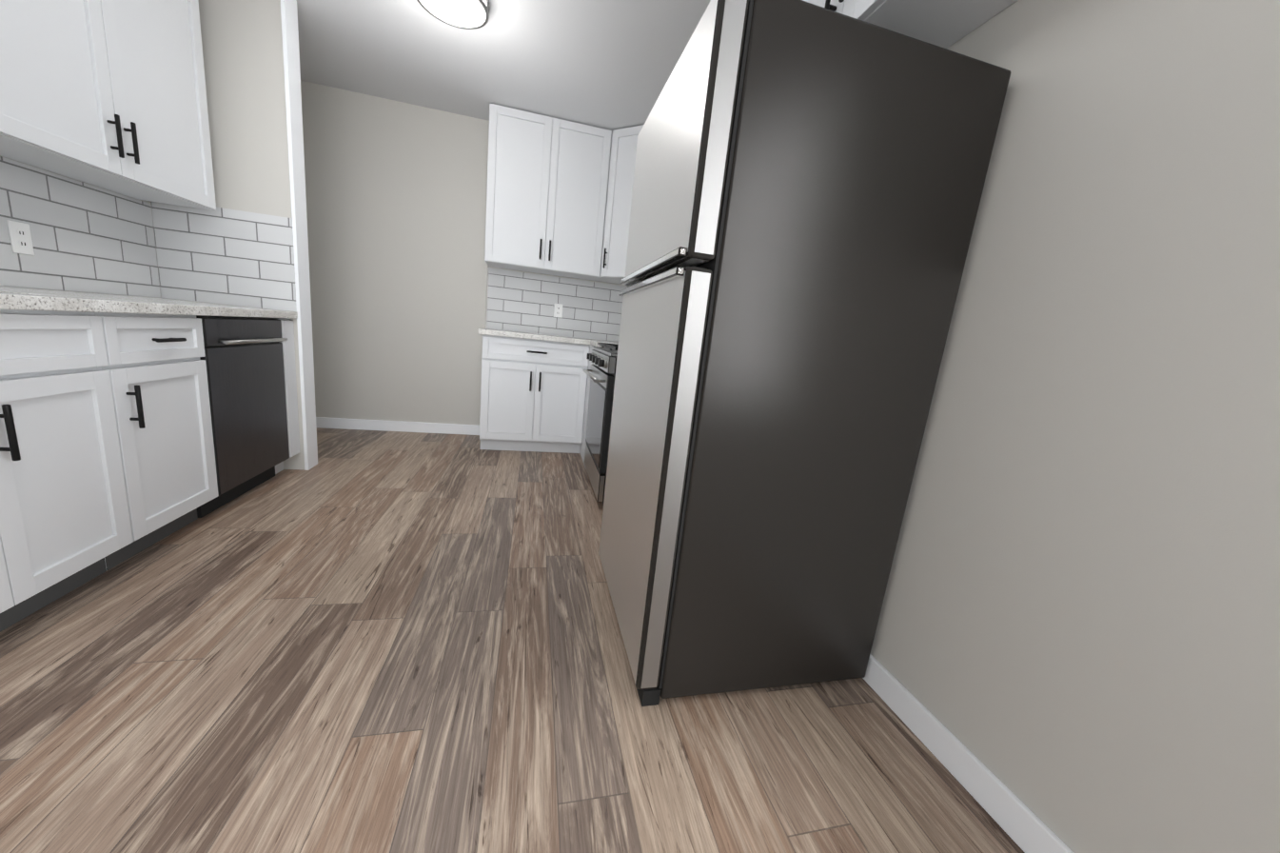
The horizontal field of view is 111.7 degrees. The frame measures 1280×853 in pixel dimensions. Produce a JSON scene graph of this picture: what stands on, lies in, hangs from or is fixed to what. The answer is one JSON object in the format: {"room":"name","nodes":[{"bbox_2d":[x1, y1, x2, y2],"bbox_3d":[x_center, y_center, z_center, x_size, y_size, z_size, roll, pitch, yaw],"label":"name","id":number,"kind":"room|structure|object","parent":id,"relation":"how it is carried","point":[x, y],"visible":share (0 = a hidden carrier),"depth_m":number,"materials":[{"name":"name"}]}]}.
{"room":"kitchen","nodes":[
{"label":"kitchen","id":0,"kind":"room"},
{"bbox_2d":[0,155,158,297],"bbox_3d":[-2.524,-0.774,1.138,0.495,2.550,2.500,3,12,-14],"label":"wall","id":1,"kind":"structure","parent":0,"point":[148,202],"depth_m":1.92,"materials":[{"name":"grey paint"}]},
{"bbox_2d":[0,156,160,297],"bbox_3d":[-2.257,-0.909,1.137,0.007,0.968,2.312,3,12,-14],"label":"backsplash","id":2,"kind":"structure","parent":1,"relation":"attached to","point":[88,238],"depth_m":1.88,"materials":[{"name":"tile"}]},
{"bbox_2d":[6,219,34,255],"bbox_3d":[-2.400,-0.730,1.684,0.008,0.116,0.072,3,12,-14],"label":"electrical outlet","id":3,"kind":"object","parent":2,"relation":"attached to","point":[20,238],"visible":1,"depth_m":1.68,"materials":[{"name":"white plastic"}]},
{"bbox_2d":[0,0,216,210],"bbox_3d":[-2.147,-1.542,1.589,0.360,1.106,1.080,3,12,-14],"label":"upper cabinet","id":4,"kind":"object","parent":1,"relation":"attached to","point":[109,94],"visible":1,"depth_m":1.69,"materials":[{"name":"white wood"}]},
{"bbox_2d":[150,0,304,469],"bbox_3d":[-2.252,-1.005,2.405,0.630,2.550,0.120,3,12,-14],"label":"wall","id":5,"kind":"structure","parent":0,"point":[242,45],"depth_m":2.25,"materials":[{"name":"grey paint"}]},
{"bbox_2d":[151,201,296,311],"bbox_3d":[-2.243,-0.918,2.361,0.623,0.499,0.005,3,12,-14],"label":"backsplash","id":6,"kind":"structure","parent":5,"relation":"attached to","point":[225,256],"depth_m":2.36,"materials":[{"name":"tile"}]},
{"bbox_2d":[280,0,317,470],"bbox_3d":[-1.938,-0.988,2.484,0.018,2.550,0.128,3,12,-14],"label":"trim","id":7,"kind":"structure","parent":5,"relation":"attached to","point":[292,72],"depth_m":2.44,"materials":[{"name":"white wood"}]},
{"bbox_2d":[300,80,626,425],"bbox_3d":[-1.659,-1.197,3.652,4.050,2.550,0.120,3,12,-14],"label":"wall","id":8,"kind":"structure","parent":0,"point":[396,202],"depth_m":3.48,"materials":[{"name":"grey paint"}]},
{"bbox_2d":[315,416,479,434],"bbox_3d":[-2.509,-0.025,3.648,2.288,0.090,0.014,3,12,-14],"label":"baseboard","id":9,"kind":"structure","parent":8,"relation":"attached to","point":[321,422],"depth_m":3.74,"materials":[{"name":"white wood"}]},
{"bbox_2d":[484,102,611,280],"bbox_3d":[-0.738,-1.807,3.473,0.900,1.083,0.360,3,12,-14],"label":"upper cabinet","id":10,"kind":"object","parent":8,"relation":"attached to","point":[547,182],"visible":1,"depth_m":3.34,"materials":[{"name":"white wood"}]},
{"bbox_2d":[485,267,628,341],"bbox_3d":[-0.568,-1.050,3.882,1.527,0.498,0.007,3,12,-14],"label":"backsplash","id":11,"kind":"structure","parent":8,"relation":"attached to","point":[521,302],"depth_m":3.83,"materials":[{"name":"tile"}]},
{"bbox_2d":[553,303,562,317],"bbox_3d":[-0.723,-1.026,3.844,0.072,0.116,0.008,3,12,-14],"label":"electrical outlet","id":12,"kind":"object","parent":11,"relation":"attached to","point":[558,309],"visible":1,"depth_m":3.84,"materials":[{"name":"white plastic"}]},
{"bbox_2d":[595,124,643,284],"bbox_3d":[0.026,-1.740,3.541,0.616,1.083,0.609,3,12,-14],"label":"upper cabinet","id":13,"kind":"object","parent":8,"relation":"attached to","point":[615,280],"depth_m":3.39,"materials":[{"name":"white wood"}]},
{"bbox_2d":[295,0,710,131],"bbox_3d":[-0.645,-1.616,-0.254,4.050,0.040,7.810,3,12,-14],"label":"ceiling","id":14,"kind":"structure","parent":0,"point":[609,65],"depth_m":2.57,"materials":[{"name":"white paint"}]},
{"bbox_2d":[417,0,490,29],"bbox_3d":[-0.918,-2.067,2.122,0.344,0.088,0.344,3,12,-14],"label":"ceiling light","id":15,"kind":"object","parent":14,"relation":"attached to","point":[468,14],"visible":1,"depth_m":2.13,"materials":[{"name":"white glass"}]},
{"bbox_2d":[0,427,1023,852],"bbox_3d":[-0.916,0.917,0.266,4.050,0.060,7.810,3,12,-14],"label":"floor","id":16,"kind":"structure","parent":0,"point":[356,640],"depth_m":1.15,"materials":[{"name":"brown wood"}]},
{"bbox_2d":[0,309,133,631],"bbox_3d":[-1.961,0.144,1.059,0.640,0.910,0.748,3,12,-14],"label":"base cabinet","id":17,"kind":"object","parent":16,"relation":"on","point":[65,525],"visible":0.94,"depth_m":1.29,"materials":[{"name":"white wood"}]},
{"bbox_2d":[0,285,297,318],"bbox_3d":[-2.002,-0.400,1.311,0.628,0.038,2.330,3,12,-14],"label":"countertop","id":18,"kind":"structure","parent":17,"relation":"on","point":[24,298],"depth_m":1.51,"materials":[{"name":"stone"}]},
{"bbox_2d":[94,312,218,570],"bbox_3d":[-2.097,0.014,1.623,0.640,0.910,0.440,3,12,-14],"label":"base cabinet","id":19,"kind":"object","parent":16,"relation":"on","point":[156,366],"visible":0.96,"depth_m":1.65,"materials":[{"name":"white wood"}]},
{"bbox_2d":[196,315,289,517],"bbox_3d":[-2.203,-0.098,2.126,0.630,0.905,0.592,3,12,-14],"label":"dishwasher","id":20,"kind":"object","parent":16,"relation":"on","point":[244,358],"visible":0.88,"depth_m":2.12,"materials":[{"name":"black metal"}]},
{"bbox_2d":[275,317,300,473],"bbox_3d":[-2.318,-0.181,2.459,0.603,0.910,0.105,3,12,-14],"label":"filler panel","id":21,"kind":"object","parent":16,"relation":"on","point":[289,364],"visible":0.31,"depth_m":2.51,"materials":[{"name":"white wood"}]},
{"bbox_2d":[479,334,589,452],"bbox_3d":[-0.891,-0.276,3.663,0.800,0.910,0.600,3,12,-14],"label":"base cabinet","id":22,"kind":"object","parent":16,"relation":"on","point":[532,395],"visible":1,"depth_m":3.41,"materials":[{"name":"white wood"}]},
{"bbox_2d":[478,328,618,347],"bbox_3d":[-0.484,-0.687,3.499,1.513,0.038,0.918,3,12,-14],"label":"countertop","id":23,"kind":"structure","parent":22,"relation":"on","point":[533,336],"depth_m":3.30,"materials":[{"name":"stone"}]},
{"bbox_2d":[579,344,593,469],"bbox_3d":[-0.144,-0.203,3.700,0.668,0.910,0.903,3,12,-14],"label":"cabinet filler","id":24,"kind":"object","parent":16,"relation":"on","point":[583,442],"visible":0.07,"depth_m":3.44,"materials":[{"name":"white wood"}]},
{"bbox_2d":[582,342,618,505],"bbox_3d":[0.009,-0.037,2.880,0.756,0.947,0.760,3,12,-14],"label":"range","id":25,"kind":"object","parent":16,"relation":"on","point":[601,374],"visible":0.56,"depth_m":2.57,"materials":[{"name":"black"}]},
{"bbox_2d":[598,0,1011,706],"bbox_3d":[0.347,-0.129,1.483,0.778,1.755,0.761,3,12,-14],"label":"fridge","id":26,"kind":"object","parent":16,"relation":"on","point":[808,185],"visible":1,"depth_m":1.10,"materials":[{"name":"grey metal"}]},
{"bbox_2d":[870,0,1279,852],"bbox_3d":[1.112,-0.250,0.485,0.140,2.550,7.570,3,12,-14],"label":"wall","id":27,"kind":"structure","parent":0,"point":[1076,643],"depth_m":0.85,"materials":[{"name":"grey paint"}]},
{"bbox_2d":[802,0,1017,48],"bbox_3d":[0.751,-1.429,1.257,0.303,0.624,1.087,3,12,-14],"label":"upper cabinet","id":28,"kind":"object","parent":27,"relation":"attached to","point":[945,24],"visible":0.17,"depth_m":1.14,"materials":[{"name":"white"}]},
{"bbox_2d":[862,653,1073,852],"bbox_3d":[0.911,0.946,0.706,0.014,0.090,7.556,3,12,-14],"label":"baseboard","id":29,"kind":"structure","parent":27,"relation":"attached to","point":[1009,811],"depth_m":1.08,"materials":[{"name":"white wood"}]}
]}

